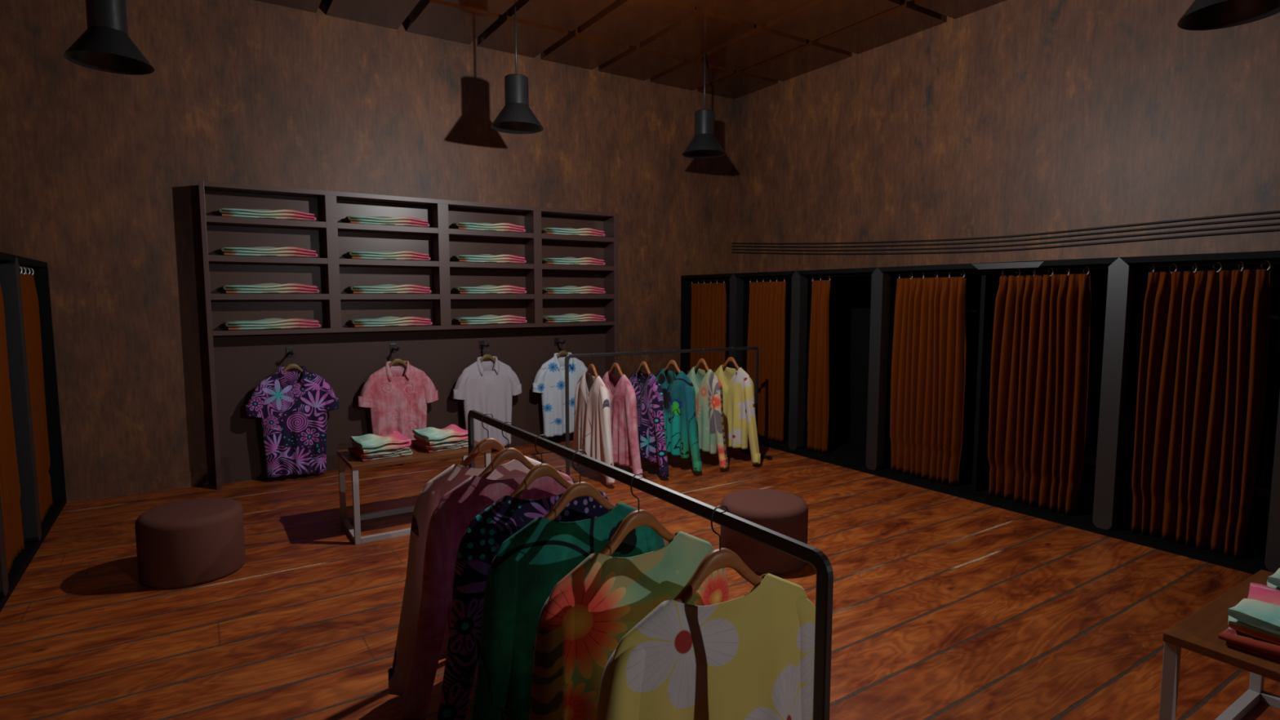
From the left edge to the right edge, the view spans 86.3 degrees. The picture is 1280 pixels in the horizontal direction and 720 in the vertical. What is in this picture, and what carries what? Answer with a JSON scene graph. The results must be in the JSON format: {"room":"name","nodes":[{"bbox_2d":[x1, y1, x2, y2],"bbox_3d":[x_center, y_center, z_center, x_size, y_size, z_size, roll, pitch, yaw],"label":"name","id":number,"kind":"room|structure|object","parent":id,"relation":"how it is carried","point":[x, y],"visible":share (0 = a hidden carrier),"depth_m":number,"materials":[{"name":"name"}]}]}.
{"room":"clothing store","nodes":[
{"label":"clothing store","id":0,"kind":"room"},
{"bbox_2d":[0,0,733,486],"bbox_3d":[-2.135,-1.293,7.200,8.250,4.630,0.100,-3,6,-33],"label":"wall","id":1,"kind":"structure","parent":0,"point":[100,171],"depth_m":6.09,"materials":[{"name":"brown paint"}]},
{"bbox_2d":[65,468,215,502],"bbox_3d":[-4.306,1.084,5.931,1.050,0.135,0.008,-3,6,-33],"label":"baseboard","id":2,"kind":"structure","parent":1,"relation":"attached to","point":[180,480],"depth_m":5.91,"materials":[{"name":"brown wood"}]},
{"bbox_2d":[254,0,1006,98],"bbox_3d":[0.964,-3.016,2.282,8.250,0.320,11.418,-3,6,-33],"label":"ceiling","id":3,"kind":"structure","parent":0,"point":[749,46],"depth_m":6.77,"materials":[{"name":"brown wood"}]},
{"bbox_2d":[63,0,154,75],"bbox_3d":[-3.555,-2.527,4.532,0.484,1.075,0.484,-3,6,-33],"label":"pendant lamp","id":4,"kind":"object","parent":3,"relation":"hanging from","point":[106,45],"visible":1,"depth_m":4.50,"materials":[{"name":"black metal"}]},
{"bbox_2d":[490,6,543,133],"bbox_3d":[-1.141,-2.692,6.296,0.484,1.075,0.484,-3,6,-33],"label":"pendant lamp","id":5,"kind":"object","parent":3,"relation":"hanging from","point":[516,117],"visible":1,"depth_m":6.23,"materials":[{"name":"black metal"}]},
{"bbox_2d":[682,53,726,158],"bbox_3d":[0.707,-2.803,7.476,0.484,1.075,0.484,-3,6,-33],"label":"pendant lamp","id":6,"kind":"object","parent":3,"relation":"hanging from","point":[704,144],"visible":1,"depth_m":7.41,"materials":[{"name":"black metal"}]},
{"bbox_2d":[1177,0,1279,30],"bbox_3d":[3.279,-2.451,3.726,0.484,1.075,0.484,-3,6,-33],"label":"pendant lamp","id":7,"kind":"object","parent":3,"relation":"hanging from","point":[1202,15],"visible":1,"depth_m":3.91,"materials":[{"name":"black metal"}]},
{"bbox_2d":[0,438,1279,719],"bbox_3d":[0.964,1.504,2.706,8.250,0.100,11.418,-3,6,-33],"label":"floor","id":8,"kind":"structure","parent":0,"point":[945,606],"depth_m":3.74,"materials":[{"name":"brown wood"}]},
{"bbox_2d":[0,251,66,612],"bbox_3d":[-2.639,0.573,1.570,0.872,1.966,9.016,-3,6,-33],"label":"changing cubicles","id":9,"kind":"object","parent":8,"relation":"on","point":[34,531],"visible":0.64,"depth_m":4.55,"materials":[{"name":"black wood"}]},
{"bbox_2d":[0,284,24,573],"bbox_3d":[-3.850,0.335,4.067,0.102,1.862,0.763,-3,6,-32],"label":"curtain","id":10,"kind":"object","parent":9,"relation":"hanging from","point":[10,486],"visible":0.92,"depth_m":4.24,"materials":[{"name":"orange fabric"}]},
{"bbox_2d":[19,266,53,522],"bbox_3d":[-4.460,0.249,4.984,0.101,1.862,0.835,-3,6,-33],"label":"curtain","id":11,"kind":"object","parent":9,"relation":"hanging from","point":[28,292],"visible":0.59,"depth_m":5.05,"materials":[{"name":"orange fabric"}]},
{"bbox_2d":[134,497,245,588],"bbox_3d":[-2.771,1.108,4.224,0.556,0.405,0.556,-3,6,-33],"label":"ottoman","id":12,"kind":"object","parent":8,"relation":"on","point":[188,543],"visible":1,"depth_m":4.02,"materials":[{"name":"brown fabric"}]},
{"bbox_2d":[198,180,618,489],"bbox_3d":[-2.062,-0.300,7.122,4.145,2.668,0.261,-3,6,-33],"label":"shelf unit","id":13,"kind":"object","parent":8,"relation":"on","point":[344,355],"visible":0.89,"depth_m":6.82,"materials":[{"name":"brown paint"}]},
{"bbox_2d":[217,208,315,221],"bbox_3d":[-3.360,-1.315,6.169,0.770,0.097,0.216,-3,6,-33],"label":"shirt","id":14,"kind":"object","parent":13,"relation":"on","point":[292,215],"visible":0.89,"depth_m":6.10,"materials":[{"name":"fabric"}]},
{"bbox_2d":[220,246,317,257],"bbox_3d":[-3.360,-0.984,6.200,0.770,0.097,0.216,-4,6,-33],"label":"shirt","id":15,"kind":"object","parent":13,"relation":"on","point":[286,251],"visible":0.89,"depth_m":6.13,"materials":[{"name":"fabric"}]},
{"bbox_2d":[222,283,319,293],"bbox_3d":[-3.360,-0.655,6.231,0.770,0.097,0.216,-3,6,-32],"label":"shirt","id":16,"kind":"object","parent":13,"relation":"on","point":[263,288],"visible":1,"depth_m":6.16,"materials":[{"name":"fabric"}]},
{"bbox_2d":[224,318,320,329],"bbox_3d":[-3.360,-0.334,6.261,0.770,0.097,0.216,-3,6,-33],"label":"shirt","id":17,"kind":"object","parent":13,"relation":"on","point":[267,323],"visible":1,"depth_m":6.19,"materials":[{"name":"fabric"}]},
{"bbox_2d":[285,347,293,357],"bbox_3d":[-3.242,-0.064,6.342,0.060,0.090,0.216,-3,6,-33],"label":"wall hook","id":18,"kind":"object","parent":13,"relation":"attached to","point":[288,350],"visible":0.95,"depth_m":6.42,"materials":[{"name":"black metal"}]},
{"bbox_2d":[282,351,303,373],"bbox_3d":[-3.210,0.071,6.305,0.504,0.301,0.026,-4,7,-35],"label":"clothes hanger","id":19,"kind":"object","parent":18,"relation":"hanging from","point":[292,366],"visible":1,"depth_m":6.30,"materials":[{"name":"brown wood"}]},
{"bbox_2d":[245,365,339,477],"bbox_3d":[-3.214,0.569,6.350,0.785,1.020,0.178,-4,6,-34],"label":"shirt","id":20,"kind":"object","parent":19,"relation":"hanging from","point":[292,407],"visible":1,"depth_m":6.30,"materials":[{"name":"fabric"}]},
{"bbox_2d":[344,216,429,227],"bbox_3d":[-2.490,-1.368,6.736,0.770,0.097,0.216,-3,6,-33],"label":"shirt","id":21,"kind":"object","parent":13,"relation":"on","point":[383,220],"visible":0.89,"depth_m":6.66,"materials":[{"name":"fabric"}]},
{"bbox_2d":[346,250,430,261],"bbox_3d":[-2.490,-1.037,6.767,0.770,0.097,0.216,-3,6,-33],"label":"shirt","id":22,"kind":"object","parent":13,"relation":"on","point":[381,255],"visible":0.91,"depth_m":6.69,"materials":[{"name":"fabric"}]},
{"bbox_2d":[346,284,431,293],"bbox_3d":[-2.490,-0.708,6.797,0.770,0.097,0.216,-3,6,-33],"label":"shirt","id":23,"kind":"object","parent":13,"relation":"on","point":[384,288],"visible":1,"depth_m":6.72,"materials":[{"name":"fabric"}]},
{"bbox_2d":[348,315,432,327],"bbox_3d":[-2.490,-0.388,6.827,0.770,0.097,0.216,-4,6,-33],"label":"shirt","id":24,"kind":"object","parent":13,"relation":"on","point":[389,321],"visible":1,"depth_m":6.75,"materials":[{"name":"fabric"}]},
{"bbox_2d":[390,343,399,352],"bbox_3d":[-2.454,-0.112,6.856,0.060,0.090,0.216,-3,6,-33],"label":"wall hook","id":25,"kind":"object","parent":13,"relation":"attached to","point":[393,346],"visible":0.95,"depth_m":6.93,"materials":[{"name":"black metal"}]},
{"bbox_2d":[388,347,406,368],"bbox_3d":[-2.421,0.023,6.819,0.504,0.301,0.026,-3,6,-32],"label":"clothes hanger","id":26,"kind":"object","parent":25,"relation":"hanging from","point":[396,360],"visible":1,"depth_m":6.81,"materials":[{"name":"brown wood"}]},
{"bbox_2d":[358,360,438,439],"bbox_3d":[-2.416,0.510,6.865,0.787,1.000,0.179,-3,6,-31],"label":"shirt","id":27,"kind":"object","parent":26,"relation":"hanging from","point":[397,398],"visible":0.8,"depth_m":6.81,"materials":[{"name":"pink fabric"}]},
{"bbox_2d":[479,340,488,348],"bbox_3d":[-1.671,-0.160,7.365,0.060,0.090,0.216,-3,6,-33],"label":"wall hook","id":28,"kind":"object","parent":13,"relation":"attached to","point":[482,345],"visible":0.99,"depth_m":7.44,"materials":[{"name":"black metal"}]},
{"bbox_2d":[480,343,495,362],"bbox_3d":[-1.639,-0.025,7.329,0.504,0.301,0.026,-4,6,-34],"label":"clothes hanger","id":29,"kind":"object","parent":28,"relation":"hanging from","point":[486,356],"visible":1,"depth_m":7.32,"materials":[{"name":"brown wood"}]},
{"bbox_2d":[453,355,522,446],"bbox_3d":[-1.632,0.456,7.372,0.786,0.985,0.176,-4,6,-34],"label":"shirt","id":30,"kind":"object","parent":29,"relation":"hanging from","point":[490,387],"visible":0.84,"depth_m":7.33,"materials":[{"name":"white fabric"}]},
{"bbox_2d":[450,222,525,232],"bbox_3d":[-1.619,-1.421,7.303,0.770,0.097,0.216,-4,6,-33],"label":"shirt","id":31,"kind":"object","parent":13,"relation":"on","point":[503,227],"visible":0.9,"depth_m":7.22,"materials":[{"name":"fabric"}]},
{"bbox_2d":[451,253,525,263],"bbox_3d":[-1.619,-1.090,7.333,0.770,0.097,0.216,-3,6,-33],"label":"shirt","id":32,"kind":"object","parent":13,"relation":"on","point":[485,258],"visible":0.91,"depth_m":7.25,"materials":[{"name":"fabric"}]},
{"bbox_2d":[452,284,526,293],"bbox_3d":[-1.619,-0.761,7.364,0.770,0.097,0.216,-3,6,-33],"label":"shirt","id":33,"kind":"object","parent":13,"relation":"on","point":[485,289],"visible":0.98,"depth_m":7.28,"materials":[{"name":"fabric"}]},
{"bbox_2d":[453,315,527,324],"bbox_3d":[-1.619,-0.441,7.394,0.770,0.097,0.216,-3,6,-33],"label":"shirt","id":34,"kind":"object","parent":13,"relation":"on","point":[484,319],"visible":1,"depth_m":7.32,"materials":[{"name":"fabric"}]},
{"bbox_2d":[554,337,565,345],"bbox_3d":[-0.914,-0.206,7.859,0.060,0.090,0.216,-3,6,-33],"label":"wall hook","id":35,"kind":"object","parent":13,"relation":"attached to","point":[557,341],"visible":1,"depth_m":7.93,"materials":[{"name":"black metal"}]},
{"bbox_2d":[556,340,568,357],"bbox_3d":[-0.882,-0.071,7.822,0.504,0.301,0.026,-3,6,-33],"label":"clothes hanger","id":36,"kind":"object","parent":35,"relation":"hanging from","point":[562,352],"visible":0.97,"depth_m":7.80,"materials":[{"name":"brown wood"}]},
{"bbox_2d":[532,352,590,437],"bbox_3d":[-0.879,0.392,7.862,0.779,0.950,0.176,-3,6,-33],"label":"shirt","id":37,"kind":"object","parent":36,"relation":"hanging from","point":[549,380],"visible":0.71,"depth_m":7.76,"materials":[{"name":"white fabric"}]},
{"bbox_2d":[541,227,604,236],"bbox_3d":[-0.782,-1.473,7.848,0.770,0.097,0.216,-3,6,-33],"label":"shirt","id":38,"kind":"object","parent":13,"relation":"on","point":[562,231],"visible":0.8,"depth_m":7.77,"materials":[{"name":"fabric"}]},
{"bbox_2d":[542,257,604,266],"bbox_3d":[-0.782,-1.141,7.879,0.770,0.097,0.216,-3,6,-33],"label":"shirt","id":39,"kind":"object","parent":13,"relation":"on","point":[566,260],"visible":0.92,"depth_m":7.80,"materials":[{"name":"fabric"}]},
{"bbox_2d":[542,285,605,293],"bbox_3d":[-0.782,-0.812,7.910,0.770,0.097,0.216,-3,6,-33],"label":"shirt","id":40,"kind":"object","parent":13,"relation":"on","point":[568,289],"visible":0.86,"depth_m":7.83,"materials":[{"name":"fabric"}]},
{"bbox_2d":[542,313,605,322],"bbox_3d":[-0.782,-0.492,7.940,0.770,0.097,0.216,-3,6,-33],"label":"shirt","id":41,"kind":"object","parent":13,"relation":"on","point":[569,317],"visible":0.96,"depth_m":7.86,"materials":[{"name":"fabric"}]},
{"bbox_2d":[337,440,491,544],"bbox_3d":[-1.694,0.947,5.157,0.990,0.552,0.570,-3,6,-33],"label":"display table","id":42,"kind":"object","parent":8,"relation":"on","point":[418,455],"visible":0.6,"depth_m":4.90,"materials":[{"name":"brown wood"}]},
{"bbox_2d":[347,446,413,461],"bbox_3d":[-1.895,0.655,4.979,0.365,0.058,0.368,-4,7,-37],"label":"shirt","id":43,"kind":"object","parent":42,"relation":"on","point":[388,453],"visible":0.56,"depth_m":4.86,"materials":[{"name":"fabric"}]},
{"bbox_2d":[350,431,411,453],"bbox_3d":[-1.888,0.589,4.982,0.373,0.085,0.354,-4,7,-39],"label":"shirt","id":44,"kind":"object","parent":43,"relation":"on","point":[366,443],"visible":1,"depth_m":4.88,"materials":[{"name":"fabric"}]},
{"bbox_2d":[411,439,468,452],"bbox_3d":[-1.526,0.630,5.244,0.365,0.058,0.368,-4,7,-39],"label":"shirt","id":45,"kind":"object","parent":42,"relation":"on","point":[463,443],"visible":0.58,"depth_m":5.12,"materials":[{"name":"fabric"}]},
{"bbox_2d":[412,424,467,444],"bbox_3d":[-1.518,0.564,5.247,0.373,0.085,0.354,-5,7,-41],"label":"shirt","id":46,"kind":"object","parent":45,"relation":"on","point":[430,435],"visible":0.98,"depth_m":5.15,"materials":[{"name":"fabric"}]},
{"bbox_2d":[439,409,833,719],"bbox_3d":[-0.207,0.898,2.365,0.510,1.170,2.196,-3,6,-33],"label":"clothes rack","id":47,"kind":"object","parent":8,"relation":"on","point":[810,554],"visible":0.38,"depth_m":1.57,"materials":[{"name":"black metal"}]},
{"bbox_2d":[459,413,513,466],"bbox_3d":[-0.673,0.386,3.033,0.504,0.301,0.026,-4,7,-35],"label":"clothes hanger","id":48,"kind":"object","parent":47,"relation":"hanging from","point":[486,443],"visible":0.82,"depth_m":3.01,"materials":[{"name":"orange wood"}]},
{"bbox_2d":[387,455,541,696],"bbox_3d":[-0.676,0.916,3.079,0.920,0.953,0.178,-4,7,-35],"label":"shirt","id":49,"kind":"object","parent":48,"relation":"hanging from","point":[429,498],"visible":0.15,"depth_m":2.86,"materials":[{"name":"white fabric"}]},
{"bbox_2d":[478,421,535,478],"bbox_3d":[-0.545,0.404,2.838,0.504,0.301,0.026,-3,6,-33],"label":"clothes hanger","id":50,"kind":"object","parent":47,"relation":"hanging from","point":[509,453],"visible":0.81,"depth_m":2.82,"materials":[{"name":"orange wood"}]},
{"bbox_2d":[401,470,573,719],"bbox_3d":[-0.548,0.933,2.885,0.927,0.955,0.180,-3,6,-33],"label":"shirt","id":51,"kind":"object","parent":50,"relation":"hanging from","point":[451,519],"visible":0.27,"depth_m":2.68,"materials":[{"name":"pink fabric"}]},
{"bbox_2d":[509,434,572,498],"bbox_3d":[-0.368,0.429,2.568,0.504,0.301,0.027,-4,7,-36],"label":"clothes hanger","id":52,"kind":"object","parent":47,"relation":"hanging from","point":[541,469],"visible":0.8,"depth_m":2.55,"materials":[{"name":"orange wood"}]},
{"bbox_2d":[436,488,610,719],"bbox_3d":[-0.367,0.958,2.619,0.932,0.954,0.180,-4,7,-36],"label":"shirt","id":53,"kind":"object","parent":52,"relation":"hanging from","point":[478,546],"visible":0.28,"depth_m":2.40,"materials":[{"name":"purple fabric"}]},
{"bbox_2d":[543,449,615,520],"bbox_3d":[-0.203,0.453,2.316,0.504,0.301,0.026,-3,6,-31],"label":"clothes hanger","id":54,"kind":"object","parent":47,"relation":"hanging from","point":[579,489],"visible":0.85,"depth_m":2.30,"materials":[{"name":"orange wood"}]},
{"bbox_2d":[469,502,665,719],"bbox_3d":[-0.200,0.982,2.368,0.923,0.955,0.171,-3,6,-33],"label":"shirt","id":55,"kind":"object","parent":54,"relation":"hanging from","point":[524,571],"visible":0.52,"depth_m":2.21,"materials":[{"name":"teal fabric"}]},
{"bbox_2d":[600,473,675,555],"bbox_3d":[-0.004,0.481,2.014,0.504,0.301,0.026,-4,7,-35],"label":"clothes hanger","id":56,"kind":"object","parent":47,"relation":"hanging from","point":[639,517],"visible":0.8,"depth_m":1.99,"materials":[{"name":"orange wood"}]},
{"bbox_2d":[528,531,728,719],"bbox_3d":[-0.001,1.011,2.063,0.921,0.955,0.168,-4,7,-37],"label":"shirt","id":57,"kind":"object","parent":56,"relation":"hanging from","point":[585,616],"visible":0.65,"depth_m":1.90,"materials":[{"name":"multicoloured fabric"}]},
{"bbox_2d":[673,505,763,604],"bbox_3d":[0.199,0.510,1.704,0.504,0.301,0.027,-3,6,-30],"label":"clothes hanger","id":58,"kind":"object","parent":47,"relation":"hanging from","point":[721,557],"visible":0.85,"depth_m":1.68,"materials":[{"name":"orange wood"}]},
{"bbox_2d":[595,573,815,719],"bbox_3d":[0.199,1.040,1.753,0.919,0.955,0.170,-3,6,-32],"label":"shirt","id":59,"kind":"object","parent":58,"relation":"hanging from","point":[749,656],"visible":0.98,"depth_m":1.67,"materials":[{"name":"yellow fabric"}]},
{"bbox_2d":[557,346,772,483],"bbox_3d":[0.286,0.485,6.769,2.196,1.170,0.510,-3,6,-28],"label":"clothes rack","id":60,"kind":"object","parent":8,"relation":"on","point":[676,351],"visible":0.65,"depth_m":6.55,"materials":[{"name":"black metal"}]},
{"bbox_2d":[585,351,598,378],"bbox_3d":[-0.447,0.076,6.343,0.026,0.301,0.504,-3,6,-27],"label":"clothes hanger","id":61,"kind":"object","parent":60,"relation":"hanging from","point":[592,366],"visible":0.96,"depth_m":6.32,"materials":[{"name":"orange wood"}]},
{"bbox_2d":[573,372,615,484],"bbox_3d":[-0.444,0.606,6.389,0.178,0.953,0.920,-3,6,-27],"label":"shirt","id":62,"kind":"object","parent":61,"relation":"hanging from","point":[592,409],"visible":0.93,"depth_m":6.24,"materials":[{"name":"white fabric"}]},
{"bbox_2d":[608,351,622,376],"bbox_3d":[-0.229,0.065,6.457,0.026,0.301,0.504,-3,6,-31],"label":"clothes hanger","id":63,"kind":"object","parent":60,"relation":"hanging from","point":[615,365],"visible":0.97,"depth_m":6.44,"materials":[{"name":"orange wood"}]},
{"bbox_2d":[600,371,642,477],"bbox_3d":[-0.227,0.594,6.504,0.180,0.955,0.927,-3,6,-31],"label":"shirt","id":64,"kind":"object","parent":63,"relation":"hanging from","point":[624,415],"visible":0.67,"depth_m":6.31,"materials":[{"name":"pink fabric"}]},
{"bbox_2d":[636,350,650,374],"bbox_3d":[0.037,0.052,6.597,0.026,0.301,0.504,-3,6,-27],"label":"clothes hanger","id":65,"kind":"object","parent":60,"relation":"hanging from","point":[643,363],"visible":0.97,"depth_m":6.57,"materials":[{"name":"orange wood"}]},
{"bbox_2d":[628,369,669,477],"bbox_3d":[0.037,0.580,6.648,0.179,0.954,0.932,-3,6,-27],"label":"shirt","id":66,"kind":"object","parent":65,"relation":"hanging from","point":[648,390],"visible":0.72,"depth_m":6.43,"materials":[{"name":"purple fabric"}]},
{"bbox_2d":[663,348,680,373],"bbox_3d":[0.322,0.038,6.746,0.026,0.301,0.504,-3,6,-32],"label":"clothes hanger","id":67,"kind":"object","parent":60,"relation":"hanging from","point":[671,362],"visible":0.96,"depth_m":6.72,"materials":[{"name":"orange wood"}]},
{"bbox_2d":[655,368,702,472],"bbox_3d":[0.319,0.567,6.799,0.171,0.955,0.923,-4,6,-34],"label":"shirt","id":68,"kind":"object","parent":67,"relation":"hanging from","point":[678,391],"visible":0.7,"depth_m":6.61,"materials":[{"name":"teal fabric"}]},
{"bbox_2d":[693,347,709,371],"bbox_3d":[0.628,0.023,6.907,0.026,0.301,0.504,-3,6,-26],"label":"clothes hanger","id":69,"kind":"object","parent":60,"relation":"hanging from","point":[701,360],"visible":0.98,"depth_m":6.88,"materials":[{"name":"orange wood"}]},
{"bbox_2d":[686,366,728,468],"bbox_3d":[0.629,0.552,6.960,0.168,0.955,0.921,-3,6,-28],"label":"shirt","id":70,"kind":"object","parent":69,"relation":"hanging from","point":[708,388],"visible":0.65,"depth_m":6.75,"materials":[{"name":"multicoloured fabric"}]},
{"bbox_2d":[721,346,739,369],"bbox_3d":[0.944,0.007,7.073,0.027,0.301,0.504,-3,6,-31],"label":"clothes hanger","id":71,"kind":"object","parent":60,"relation":"hanging from","point":[731,358],"visible":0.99,"depth_m":7.05,"materials":[{"name":"orange wood"}]},
{"bbox_2d":[713,364,760,464],"bbox_3d":[0.945,0.536,7.122,0.170,0.955,0.919,-3,6,-33],"label":"shirt","id":72,"kind":"object","parent":71,"relation":"hanging from","point":[738,388],"visible":0.66,"depth_m":6.93,"materials":[{"name":"yellow fabric"}]},
{"bbox_2d":[720,488,808,574],"bbox_3d":[0.802,1.089,4.428,0.556,0.405,0.556,-3,6,-33],"label":"ottoman","id":73,"kind":"object","parent":8,"relation":"on","point":[786,513],"visible":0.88,"depth_m":4.21,"materials":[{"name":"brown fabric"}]},
{"bbox_2d":[680,250,1279,574],"bbox_3d":[3.364,0.206,5.481,0.872,1.966,9.016,-3,6,-33],"label":"changing cubicles","id":74,"kind":"object","parent":8,"relation":"on","point":[862,303],"visible":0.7,"depth_m":5.76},
{"bbox_2d":[689,278,726,372],"bbox_3d":[0.855,-0.105,8.756,0.069,1.862,0.716,-3,6,-32],"label":"curtain","id":75,"kind":"object","parent":74,"relation":"hanging from","point":[708,300],"visible":0.58,"depth_m":8.67,"materials":[{"name":"orange fabric"}]},
{"bbox_2d":[746,275,786,441],"bbox_3d":[1.443,-0.021,7.866,0.085,1.862,0.633,-3,6,-33],"label":"curtain","id":76,"kind":"object","parent":74,"relation":"hanging from","point":[766,307],"visible":0.82,"depth_m":7.79,"materials":[{"name":"orange fabric"}]},
{"bbox_2d":[807,275,830,452],"bbox_3d":[1.884,0.042,7.195,0.089,1.862,0.289,-3,6,-33],"label":"curtain","id":77,"kind":"object","parent":74,"relation":"hanging from","point":[819,362],"visible":1,"depth_m":7.17,"materials":[{"name":"orange fabric"}]},
{"bbox_2d":[889,270,967,484],"bbox_3d":[2.573,0.140,6.144,0.117,1.862,0.731,-3,6,-33],"label":"curtain","id":78,"kind":"object","parent":74,"relation":"hanging from","point":[928,380],"visible":1,"depth_m":6.09,"materials":[{"name":"orange fabric"}]},
{"bbox_2d":[987,266,1092,513],"bbox_3d":[3.106,0.215,5.341,0.165,1.862,0.718,-3,6,-33],"label":"curtain","id":79,"kind":"object","parent":74,"relation":"hanging from","point":[1041,357],"visible":1,"depth_m":5.29,"materials":[{"name":"orange fabric"}]},
{"bbox_2d":[1131,260,1271,555],"bbox_3d":[3.659,0.295,4.491,0.165,1.862,0.667,-3,6,-33],"label":"curtain","id":80,"kind":"object","parent":74,"relation":"hanging from","point":[1202,375],"visible":1,"depth_m":4.44,"materials":[{"name":"orange fabric"}]},
{"bbox_2d":[1158,569,1279,719],"bbox_3d":[2.362,1.206,2.398,0.990,0.552,0.570,-3,6,-33],"label":"display table","id":81,"kind":"object","parent":8,"relation":"on","point":[1198,633],"visible":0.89,"depth_m":2.35,"materials":[{"name":"brown wood"}]},
{"bbox_2d":[1217,626,1279,662],"bbox_3d":[2.161,0.914,2.220,0.365,0.058,0.368,-4,7,-37],"label":"shirt","id":82,"kind":"object","parent":81,"relation":"on","point":[1236,639],"visible":0.46,"depth_m":2.19,"materials":[{"name":"fabric"}]},
{"bbox_2d":[1226,582,1279,644],"bbox_3d":[2.169,0.848,2.223,0.373,0.085,0.354,-4,7,-39],"label":"shirt","id":83,"kind":"object","parent":82,"relation":"on","point":[1258,615],"visible":1,"depth_m":2.23,"materials":[{"name":"fabric"}]},
{"bbox_3d":[2.531,0.889,2.485,0.365,0.058,0.368,-4,7,-39],"label":"shirt","id":84,"kind":"object","parent":81,"relation":"on","visible":0},
{"bbox_2d":[1266,568,1279,590],"bbox_3d":[2.538,0.823,2.488,0.373,0.085,0.354,-5,7,-41],"label":"shirt","id":85,"kind":"object","parent":84,"relation":"on","point":[1273,580],"visible":0.83,"depth_m":2.50,"materials":[{"name":"fabric"}]},
{"bbox_2d":[731,0,1279,273],"bbox_3d":[4.374,-1.059,4.707,0.100,4.630,11.218,-3,6,-33],"label":"wall","id":86,"kind":"structure","parent":0,"point":[1006,117],"depth_m":6.05,"materials":[{"name":"brown paint"}]},
{"bbox_2d":[731,216,1279,247],"bbox_3d":[4.298,-1.031,4.709,0.015,0.194,11.101,-3,6,-33],"label":"cable","id":87,"kind":"object","parent":86,"relation":"attached to","point":[1273,217],"visible":1,"depth_m":5.85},
{"bbox_2d":[731,222,1279,251],"bbox_3d":[4.298,-0.990,4.713,0.015,0.194,11.101,-3,6,-33],"label":"cable","id":88,"kind":"object","parent":86,"relation":"attached to","point":[1269,224],"visible":1,"depth_m":5.87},
{"bbox_2d":[731,228,1279,254],"bbox_3d":[4.298,-0.950,4.716,0.015,0.194,11.101,-3,6,-33],"label":"cable","id":89,"kind":"object","parent":86,"relation":"attached to","point":[1272,229],"visible":1,"depth_m":5.91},
{"bbox_2d":[732,210,1279,244],"bbox_3d":[4.298,-1.071,4.705,0.015,0.194,11.101,-3,6,-33],"label":"cable","id":90,"kind":"object","parent":86,"relation":"attached to","point":[1272,211],"visible":1,"depth_m":5.86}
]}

